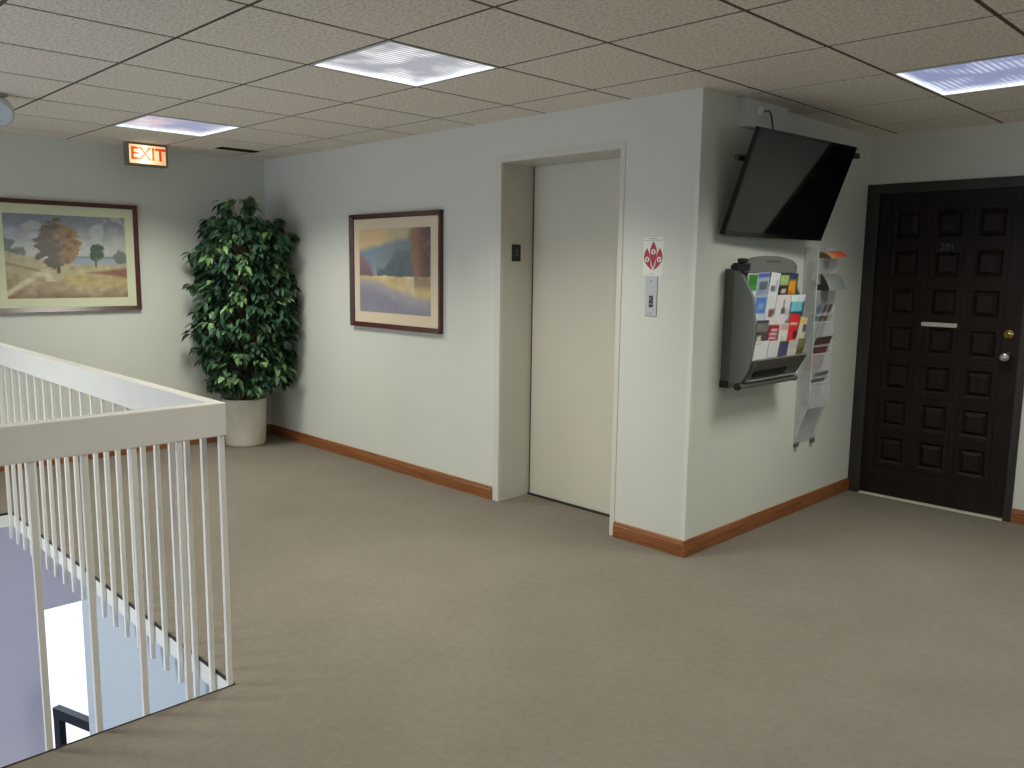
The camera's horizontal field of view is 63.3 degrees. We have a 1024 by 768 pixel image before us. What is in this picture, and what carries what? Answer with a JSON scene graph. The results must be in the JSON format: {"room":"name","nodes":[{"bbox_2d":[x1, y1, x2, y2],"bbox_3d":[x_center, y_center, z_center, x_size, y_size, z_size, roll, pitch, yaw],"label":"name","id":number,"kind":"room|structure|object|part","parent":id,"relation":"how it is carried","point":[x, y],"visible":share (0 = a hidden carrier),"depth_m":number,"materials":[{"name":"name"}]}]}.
{"room":"lobby","nodes":[
{"label":"lobby","id":0,"kind":"room"},
{"bbox_2d":[0,132,270,767],"bbox_3d":[-4.511,1.085,5.540,6.900,5.672,0.150,-7,11,-44],"label":"wall","id":1,"kind":"structure","parent":0,"point":[145,344],"depth_m":6.48,"materials":[{"name":"paint"}]},
{"bbox_2d":[44,600,81,609],"bbox_3d":[-3.343,2.716,6.961,1.045,2.078,0.060,-7,11,-44],"label":"window","id":2,"kind":"structure","parent":1,"relation":"in","point":[77,600],"depth_m":6.56,"materials":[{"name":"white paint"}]},
{"bbox_2d":[0,197,141,312],"bbox_3d":[-3.348,-0.958,6.262,1.050,0.818,0.030,-7,11,-44],"label":"framed picture","id":3,"kind":"object","parent":1,"relation":"attached to","point":[56,256],"visible":1,"depth_m":6.27,"materials":[{"name":"multicoloured paper"}]},
{"bbox_2d":[2,212,127,298],"bbox_3d":[-3.349,-0.958,6.273,0.848,0.619,0.001,-7,11,-44],"label":"print","id":4,"kind":"object","parent":3,"relation":"attached to","point":[47,256],"depth_m":6.25},
{"bbox_2d":[0,424,270,471],"bbox_3d":[-4.555,0.701,5.322,6.600,0.090,0.014,-7,11,-44],"label":"baseboard","id":5,"kind":"structure","parent":1,"relation":"attached to","point":[211,439],"depth_m":6.71,"materials":[{"name":"brown wood"}]},
{"bbox_2d":[80,581,209,734],"bbox_3d":[-1.545,2.639,3.931,0.150,3.114,1.933,-7,11,-44],"label":"wall","id":6,"kind":"structure","parent":0,"point":[119,656],"depth_m":4.00,"materials":[{"name":"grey paint"}]},
{"bbox_2d":[0,515,225,689],"bbox_3d":[-3.231,1.143,2.955,3.307,0.074,2.948,-7,11,-44],"label":"trim","id":7,"kind":"structure","parent":6,"relation":"attached to","point":[4,521],"depth_m":3.78,"materials":[{"name":"white paint"}]},
{"bbox_2d":[0,512,235,767],"bbox_3d":[-3.230,1.099,2.949,3.307,0.015,2.948,-7,11,-44],"label":"trim","id":8,"kind":"structure","parent":6,"relation":"attached to","point":[158,626],"depth_m":3.13,"materials":[{"name":"black"}]},
{"bbox_2d":[264,87,734,538],"bbox_3d":[-0.521,-0.543,5.995,0.300,2.472,4.466,-7,11,-44],"label":"wall","id":9,"kind":"structure","parent":0,"point":[421,399],"depth_m":5.45,"materials":[{"name":"paint"}]},
{"bbox_2d":[270,424,491,499],"bbox_3d":[-1.175,0.570,6.579,0.014,0.090,2.964,-7,11,-44],"label":"baseboard","id":10,"kind":"structure","parent":9,"relation":"attached to","point":[454,482],"depth_m":6.33,"materials":[{"name":"brown wood"}]},
{"bbox_2d":[349,209,443,333],"bbox_3d":[-0.866,-0.821,6.072,0.035,0.845,1.090,-7,11,-44],"label":"framed picture","id":11,"kind":"object","parent":9,"relation":"attached to","point":[396,272],"visible":1,"depth_m":6.05,"materials":[{"name":"multicoloured paper"}]},
{"bbox_2d":[359,227,430,316],"bbox_3d":[-0.866,-0.826,6.085,0.001,0.624,0.864,-7,11,-44],"label":"print","id":12,"kind":"object","parent":11,"relation":"attached to","point":[395,263],"depth_m":6.06},
{"bbox_2d":[492,140,625,535],"bbox_3d":[0.356,-0.291,5.139,0.320,2.232,1.028,-7,11,-44],"label":"door","id":13,"kind":"structure","parent":9,"relation":"in","point":[557,308],"depth_m":5.32,"materials":[{"name":"grey paint"}]},
{"bbox_2d":[512,244,520,260],"bbox_3d":[0.029,-0.848,5.373,0.076,0.107,0.010,-7,11,-44],"label":"indicator","id":14,"kind":"object","parent":13,"relation":"attached to","point":[516,249],"visible":1,"depth_m":5.37,"materials":[{"name":"black plastic"}]},
{"bbox_3d":[0.448,0.797,5.382,0.042,0.011,0.939,-7,11,-44],"label":"sill","id":15,"kind":"part","parent":13,"relation":"part of","materials":[{"name":"black"}]},
{"bbox_3d":[0.470,-0.285,5.232,0.030,2.173,0.926,-7,11,-44],"label":"panel","id":16,"kind":"part","parent":13,"relation":"part of","materials":[{"name":"paint"}]},
{"bbox_2d":[613,521,682,556],"bbox_3d":[0.754,0.864,4.646,0.014,0.090,0.474,-7,11,-44],"label":"baseboard","id":17,"kind":"structure","parent":9,"relation":"attached to","point":[646,538],"depth_m":4.63,"materials":[{"name":"brown wood"}]},
{"bbox_2d":[645,276,657,315],"bbox_3d":[0.750,-0.473,4.485,0.010,0.212,0.076,-7,11,-44],"label":"plate","id":18,"kind":"object","parent":9,"relation":"attached to","point":[651,282],"visible":1,"depth_m":4.48,"materials":[{"name":"grey"}]},
{"bbox_2d":[643,237,663,275],"bbox_3d":[0.757,-0.684,4.456,0.003,0.203,0.130,-7,11,-44],"label":"notice","id":19,"kind":"object","parent":9,"relation":"attached to","point":[653,254],"visible":1,"depth_m":4.45,"materials":[{"name":"white paper"}]},
{"bbox_2d":[680,181,701,540],"bbox_3d":[0.939,-0.093,4.361,0.024,1.890,0.024,-7,11,-44],"label":"trim","id":20,"kind":"structure","parent":9,"relation":"attached to","point":[698,185],"depth_m":4.35,"materials":[{"name":"white"}]},
{"bbox_2d":[0,434,1023,767],"bbox_3d":[-0.679,1.177,2.902,8.660,0.086,8.966,-7,11,-44],"label":"floor","id":21,"kind":"structure","parent":0,"point":[381,617],"depth_m":3.56,"materials":[{"name":"carpet"}]},
{"bbox_2d":[0,343,232,750],"bbox_3d":[-3.224,0.653,2.886,3.307,1.213,2.948,-7,11,-44],"label":"stair railing","id":22,"kind":"object","parent":21,"relation":"attached to","point":[160,414],"visible":0.94,"depth_m":3.15,"materials":[{"name":"paint"}]},
{"bbox_3d":[-2.076,-0.035,3.963,0.050,0.118,2.898,-7,11,-44],"label":"handrail","id":23,"kind":"part","parent":22,"relation":"part of","materials":[{"name":"paint"}]},
{"bbox_3d":[-2.200,0.266,1.791,3.307,0.118,0.050,-7,11,-44],"label":"handrail","id":24,"kind":"part","parent":22,"relation":"part of","materials":[{"name":"paint"}]},
{"bbox_2d":[179,196,302,446],"bbox_3d":[-2.240,-0.498,6.905,0.875,2.088,0.769,-7,11,-44],"label":"potted ficus","id":25,"kind":"object","parent":21,"relation":"on","point":[231,310],"visible":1,"depth_m":6.81,"materials":[{"name":"green plant"}]},
{"bbox_2d":[222,394,266,446],"bbox_3d":[-2.307,0.313,7.188,0.374,0.402,0.374,-7,11,-44],"label":"pot","id":26,"kind":"object","parent":25,"relation":"attached to","point":[245,416],"depth_m":7.05,"materials":[{"name":"white ceramic"}]},
{"bbox_2d":[0,0,1023,159],"bbox_3d":[-0.541,-1.295,2.450,8.960,0.060,9.948,-7,11,-44],"label":"ceiling","id":27,"kind":"structure","parent":0,"point":[78,70],"depth_m":3.65,"materials":[{"name":"tile"}]},
{"bbox_2d":[0,92,14,126],"bbox_3d":[-2.813,-1.499,4.545,0.162,0.172,0.154,-7,11,-44],"label":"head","id":28,"kind":"object","parent":27,"relation":"attached to","point":[7,113],"visible":1,"depth_m":4.54},
{"bbox_3d":[-2.810,-1.575,4.537,0.100,0.020,0.100,-7,11,-44],"label":"mounting plate","id":29,"kind":"part","parent":28,"relation":"part of","materials":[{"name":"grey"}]},
{"bbox_3d":[-2.802,-1.473,4.524,0.148,0.123,0.082,-2,9,-22],"label":"glass","id":30,"kind":"part","parent":28,"relation":"part of","materials":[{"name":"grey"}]},
{"bbox_2d":[123,141,167,168],"bbox_3d":[-2.808,-1.755,6.375,0.303,0.169,0.076,-7,11,-44],"label":"exit sign","id":31,"kind":"object","parent":27,"relation":"hanging from","point":[135,153],"visible":1,"depth_m":6.34,"materials":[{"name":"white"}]},
{"bbox_3d":[-2.784,-1.750,6.351,0.275,0.139,0.003,-7,11,-44],"label":"lit panel","id":32,"kind":"part","parent":31,"relation":"part of","materials":[{"name":"beige plastic"}]},
{"bbox_2d":[113,114,241,136],"bbox_3d":[-2.232,-1.732,5.542,0.614,0.032,0.604,-7,11,-44],"label":"recessed light","id":33,"kind":"object","parent":27,"relation":"in","point":[146,122],"visible":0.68,"depth_m":5.59,"materials":[{"name":"white plastic"}]},
{"bbox_2d":[212,146,262,152],"bbox_3d":[-2.177,-1.858,6.596,0.354,0.011,0.164,-7,11,-44],"label":"ceiling vent","id":34,"kind":"object","parent":27,"relation":"in","point":[217,147],"visible":1,"depth_m":6.57,"materials":[{"name":"black metal"}]},
{"bbox_2d":[310,40,498,86],"bbox_3d":[-0.490,-1.466,3.796,0.614,0.032,0.604,-7,11,-44],"label":"recessed light","id":35,"kind":"object","parent":27,"relation":"in","point":[392,61],"visible":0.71,"depth_m":3.81,"materials":[{"name":"white plastic"}]},
{"bbox_2d":[892,53,1023,95],"bbox_3d":[2.192,-1.437,3.834,0.659,0.032,0.604,-7,11,-44],"label":"recessed light","id":36,"kind":"object","parent":27,"relation":"in","point":[1007,71],"visible":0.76,"depth_m":3.89,"materials":[{"name":"white plastic"}]},
{"bbox_2d":[714,96,871,528],"bbox_3d":[1.782,-0.409,5.247,1.910,2.472,0.150,-7,11,-44],"label":"wall","id":37,"kind":"structure","parent":0,"point":[759,467],"depth_m":5.22,"materials":[{"name":"paint"}]},
{"bbox_2d":[719,256,806,390],"bbox_3d":[1.432,-0.351,4.653,0.663,0.724,0.208,-7,11,-44],"label":"brochure rack","id":38,"kind":"object","parent":37,"relation":"attached to","point":[738,373],"visible":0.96,"depth_m":4.48,"materials":[{"name":"grey plastic"}]},
{"bbox_3d":[1.212,0.016,4.469,0.018,0.042,0.041,-7,11,-44],"label":"knob","id":39,"kind":"part","parent":38,"relation":"part of","materials":[{"name":"black plastic"}]},
{"bbox_2d":[747,273,758,297],"bbox_3d":[1.284,-0.494,4.463,0.106,0.200,0.027,-7,11,-44],"label":"brochure","id":40,"kind":"object","parent":38,"relation":"on","point":[752,279],"visible":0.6,"depth_m":4.45,"materials":[{"name":"paper"}]},
{"bbox_2d":[751,340,768,363],"bbox_3d":[1.338,-0.169,4.475,0.143,0.125,0.027,-7,11,-44],"label":"brochure","id":41,"kind":"object","parent":38,"relation":"in","point":[761,347],"visible":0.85,"depth_m":4.46,"materials":[{"name":"paper"}]},
{"bbox_2d":[755,296,767,321],"bbox_3d":[1.323,-0.371,4.454,0.127,0.200,0.027,-7,11,-44],"label":"brochure","id":42,"kind":"object","parent":38,"relation":"on","point":[760,301],"visible":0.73,"depth_m":4.44,"materials":[{"name":"paper"}]},
{"bbox_2d":[754,320,768,346],"bbox_3d":[1.334,-0.242,4.460,0.127,0.200,0.027,-7,11,-44],"label":"brochure","id":43,"kind":"object","parent":38,"relation":"in","point":[761,325],"visible":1,"depth_m":4.44,"materials":[{"name":"paper"}]},
{"bbox_2d":[756,272,769,295],"bbox_3d":[1.370,-0.511,4.546,0.137,0.206,0.027,-7,11,-44],"label":"brochure","id":44,"kind":"object","parent":38,"relation":"in","point":[764,277],"visible":0.69,"depth_m":4.53,"materials":[{"name":"paper"}]},
{"bbox_2d":[764,295,776,324],"bbox_3d":[1.407,-0.381,4.536,0.105,0.202,0.027,-7,11,-44],"label":"brochure","id":45,"kind":"object","parent":38,"relation":"in","point":[771,300],"visible":0.68,"depth_m":4.52,"materials":[{"name":"paper"}]},
{"bbox_2d":[766,320,779,340],"bbox_3d":[1.423,-0.252,4.548,0.127,0.206,0.027,-7,11,-44],"label":"brochure","id":46,"kind":"object","parent":38,"relation":"in","point":[773,327],"visible":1,"depth_m":4.53,"materials":[{"name":"paper"}]},
{"bbox_2d":[766,340,779,358],"bbox_3d":[1.433,-0.177,4.569,0.117,0.125,0.027,-7,11,-44],"label":"brochure","id":47,"kind":"object","parent":38,"relation":"in","point":[773,346],"visible":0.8,"depth_m":4.56,"materials":[{"name":"paper"}]},
{"bbox_2d":[768,272,780,295],"bbox_3d":[1.456,-0.519,4.631,0.118,0.206,0.027,-7,11,-44],"label":"brochure","id":48,"kind":"object","parent":38,"relation":"in","point":[775,277],"visible":0.64,"depth_m":4.62,"materials":[{"name":"paper"}]},
{"bbox_3d":[1.466,-0.088,4.656,0.562,0.141,0.108,-7,11,-44],"label":"panel","id":49,"kind":"part","parent":38,"relation":"part of","materials":[{"name":"grey plastic"}]},
{"bbox_2d":[774,295,791,325],"bbox_3d":[1.505,-0.396,4.631,0.164,0.200,0.027,-7,11,-44],"label":"brochure","id":50,"kind":"object","parent":38,"relation":"in","point":[782,307],"visible":0.75,"depth_m":4.62,"materials":[{"name":"paper"}]},
{"bbox_2d":[777,323,788,343],"bbox_3d":[1.503,-0.240,4.629,0.109,0.204,0.027,-7,11,-44],"label":"brochure","id":51,"kind":"object","parent":38,"relation":"in","point":[783,328],"visible":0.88,"depth_m":4.61,"materials":[{"name":"paper"}]},
{"bbox_2d":[777,340,788,356],"bbox_3d":[1.514,-0.179,4.649,0.101,0.125,0.027,-7,11,-44],"label":"brochure","id":52,"kind":"object","parent":38,"relation":"in","point":[783,346],"visible":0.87,"depth_m":4.63,"materials":[{"name":"paper"}]},
{"bbox_2d":[777,274,789,294],"bbox_3d":[1.535,-0.521,4.709,0.106,0.200,0.027,-7,11,-44],"label":"brochure","id":53,"kind":"object","parent":38,"relation":"on","point":[784,279],"visible":0.65,"depth_m":4.69,"materials":[{"name":"paper"}]},
{"bbox_2d":[786,340,797,355],"bbox_3d":[1.590,-0.189,4.724,0.106,0.125,0.027,-7,11,-44],"label":"brochure","id":54,"kind":"object","parent":38,"relation":"in","point":[792,346],"visible":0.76,"depth_m":4.71,"materials":[{"name":"paper"}]},
{"bbox_2d":[786,314,799,340],"bbox_3d":[1.586,-0.297,4.703,0.132,0.206,0.027,-7,11,-44],"label":"brochure","id":55,"kind":"object","parent":38,"relation":"in","point":[793,321],"visible":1,"depth_m":4.69,"materials":[{"name":"paper"}]},
{"bbox_2d":[787,273,798,294],"bbox_3d":[1.613,-0.535,4.785,0.114,0.204,0.027,-7,11,-44],"label":"brochure","id":56,"kind":"object","parent":38,"relation":"on","point":[793,280],"visible":0.65,"depth_m":4.77,"materials":[{"name":"paper"}]},
{"bbox_2d":[788,294,805,326],"bbox_3d":[1.624,-0.410,4.748,0.164,0.200,0.027,-7,11,-44],"label":"brochure","id":57,"kind":"object","parent":38,"relation":"in","point":[797,301],"visible":0.62,"depth_m":4.73,"materials":[{"name":"paper"}]},
{"bbox_2d":[795,338,805,354],"bbox_3d":[1.661,-0.201,4.793,0.091,0.129,0.027,-7,11,-44],"label":"brochure","id":58,"kind":"object","parent":38,"relation":"in","point":[801,341],"visible":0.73,"depth_m":4.78,"materials":[{"name":"paper"}]},
{"bbox_2d":[796,317,807,339],"bbox_3d":[1.662,-0.285,4.781,0.109,0.209,0.027,-7,11,-44],"label":"brochure","id":59,"kind":"object","parent":38,"relation":"in","point":[803,320],"visible":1,"depth_m":4.77,"materials":[{"name":"paper"}]},
{"bbox_2d":[739,97,788,131],"bbox_3d":[1.396,-1.433,4.533,0.445,0.190,0.094,-7,11,-44],"label":"cable box","id":60,"kind":"object","parent":37,"relation":"attached to","point":[753,112],"visible":0.84,"depth_m":4.46,"materials":[{"name":"paint"}]},
{"bbox_3d":[1.322,-1.454,4.447,0.075,0.090,0.006,-7,11,-44],"label":"socket plate","id":61,"kind":"part","parent":60,"relation":"part of","materials":[{"name":"paint"}]},
{"bbox_3d":[1.393,-1.401,4.487,0.024,0.140,0.136,8,11,42],"label":"cord","id":62,"kind":"part","parent":60,"relation":"part of","materials":[{"name":"black plastic"}]},
{"bbox_2d":[682,478,848,557],"bbox_3d":[1.659,0.800,5.192,2.074,0.090,0.014,-7,11,-44],"label":"baseboard","id":63,"kind":"structure","parent":37,"relation":"attached to","point":[696,544],"depth_m":5.03,"materials":[{"name":"brown wood"}]},
{"bbox_2d":[734,153,859,160],"bbox_3d":[1.644,-1.226,4.761,1.420,0.320,0.166,-7,11,-44],"label":"bracket","id":64,"kind":"object","parent":37,"relation":"attached to","point":[740,157],"visible":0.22,"depth_m":4.28,"materials":[{"name":"black metal"}]},
{"bbox_3d":[1.512,-1.208,4.611,1.020,0.032,0.032,-7,11,-44],"label":"rail","id":65,"kind":"part","parent":64,"relation":"part of","materials":[{"name":"black plastic"}]},
{"bbox_2d":[719,126,856,240],"bbox_3d":[1.532,-1.071,4.557,0.975,0.535,0.217,-6,10,-40],"label":"television","id":66,"kind":"object","parent":64,"relation":"attached to","point":[789,185],"visible":1,"depth_m":4.50,"materials":[{"name":"black plastic"}]},
{"bbox_3d":[1.775,-1.380,4.837,1.100,0.032,0.040,-7,11,-44],"label":"rail","id":67,"kind":"part","parent":64,"relation":"part of","materials":[{"name":"black plastic"}]},
{"bbox_2d":[793,247,837,446],"bbox_3d":[1.910,-0.228,5.232,0.261,1.250,0.091,-7,11,-44],"label":"holder","id":68,"kind":"object","parent":37,"relation":"attached to","point":[795,444],"visible":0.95,"depth_m":5.21,"materials":[{"name":"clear plastic"}]},
{"bbox_2d":[804,370,828,399],"bbox_3d":[1.921,0.005,5.241,0.206,0.178,0.057,-7,11,-44],"label":"leaflet","id":69,"kind":"object","parent":68,"relation":"in","point":[815,389],"visible":0.99,"depth_m":5.24,"materials":[{"name":"paper"}]},
{"bbox_2d":[804,335,832,370],"bbox_3d":[1.923,-0.193,5.213,0.221,0.218,0.067,-7,11,-44],"label":"leaflet","id":70,"kind":"object","parent":68,"relation":"in","point":[821,344],"visible":0.95,"depth_m":5.21,"materials":[{"name":"paper"}]},
{"bbox_2d":[806,304,832,338],"bbox_3d":[1.920,-0.391,5.180,0.206,0.218,0.067,-7,11,-44],"label":"leaflet","id":71,"kind":"object","parent":68,"relation":"in","point":[822,313],"visible":0.9,"depth_m":5.18,"materials":[{"name":"paper"}]},
{"bbox_2d":[809,273,845,311],"bbox_3d":[1.960,-0.569,5.151,0.238,0.240,0.117,-7,11,-44],"label":"leaflet","id":72,"kind":"object","parent":68,"relation":"in","point":[832,281],"visible":0.91,"depth_m":5.15,"materials":[{"name":"paper"}]},
{"bbox_2d":[811,251,846,279],"bbox_3d":[1.960,-0.731,5.125,0.230,0.184,0.117,-7,11,-44],"label":"leaflet","id":73,"kind":"object","parent":68,"relation":"in","point":[823,265],"visible":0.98,"depth_m":5.13,"materials":[{"name":"paper"}]},
{"bbox_2d":[869,121,1023,509],"bbox_3d":[4.093,-0.229,4.172,0.150,2.472,4.650,-7,11,-44],"label":"wall","id":74,"kind":"structure","parent":0,"point":[992,150],"depth_m":5.23,"materials":[{"name":"paint"}]},
{"bbox_2d":[848,176,1023,521],"bbox_3d":[2.765,-0.242,5.412,0.129,2.120,1.035,-7,11,-44],"label":"door","id":75,"kind":"structure","parent":74,"relation":"in","point":[939,379],"depth_m":5.40,"materials":[{"name":"brown wood"}]},
{"bbox_3d":[2.786,-0.875,5.319,0.004,0.070,0.150,-7,11,-44],"label":"number plate","id":76,"kind":"part","parent":75,"relation":"part of","materials":[{"name":"brown wood"}]},
{"bbox_3d":[3.032,-0.166,5.111,0.075,0.064,0.064,-7,11,-44],"label":"knob","id":77,"kind":"part","parent":75,"relation":"part of","materials":[{"name":"silver metal"}]},
{"bbox_2d":[1010,508,1023,524],"bbox_3d":[4.331,1.005,3.967,0.014,0.090,3.465,-7,11,-44],"label":"baseboard","id":78,"kind":"structure","parent":74,"relation":"attached to","point":[1017,515],"depth_m":5.16,"materials":[{"name":"brown wood"}]},
{"bbox_3d":[-1.399,4.423,2.784,6.900,0.100,9.116,-7,11,-44],"label":"floor","id":79,"kind":"structure","parent":0,"visible":0},
{"bbox_2d":[52,704,89,747],"bbox_3d":[-2.969,3.155,6.051,0.965,1.470,0.054,5,9,27],"label":"guard rail","id":80,"kind":"object","parent":79,"relation":"on","point":[62,715],"visible":0.42,"depth_m":6.12,"materials":[{"name":"grey metal"}]},
{"bbox_3d":[-3.367,3.158,6.263,0.065,1.395,0.050,5,9,27],"label":"post","id":81,"kind":"part","parent":80,"relation":"part of","materials":[{"name":"grey metal"}]},
{"label":"outside","id":82,"kind":"structure","parent":0,"visible":0},
{"bbox_2d":[44,601,89,747],"bbox_3d":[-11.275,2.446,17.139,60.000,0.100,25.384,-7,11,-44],"label":"window","id":83,"kind":"structure","parent":82,"point":[63,624],"depth_m":10.26,"materials":[{"name":"white glass"}]}
]}

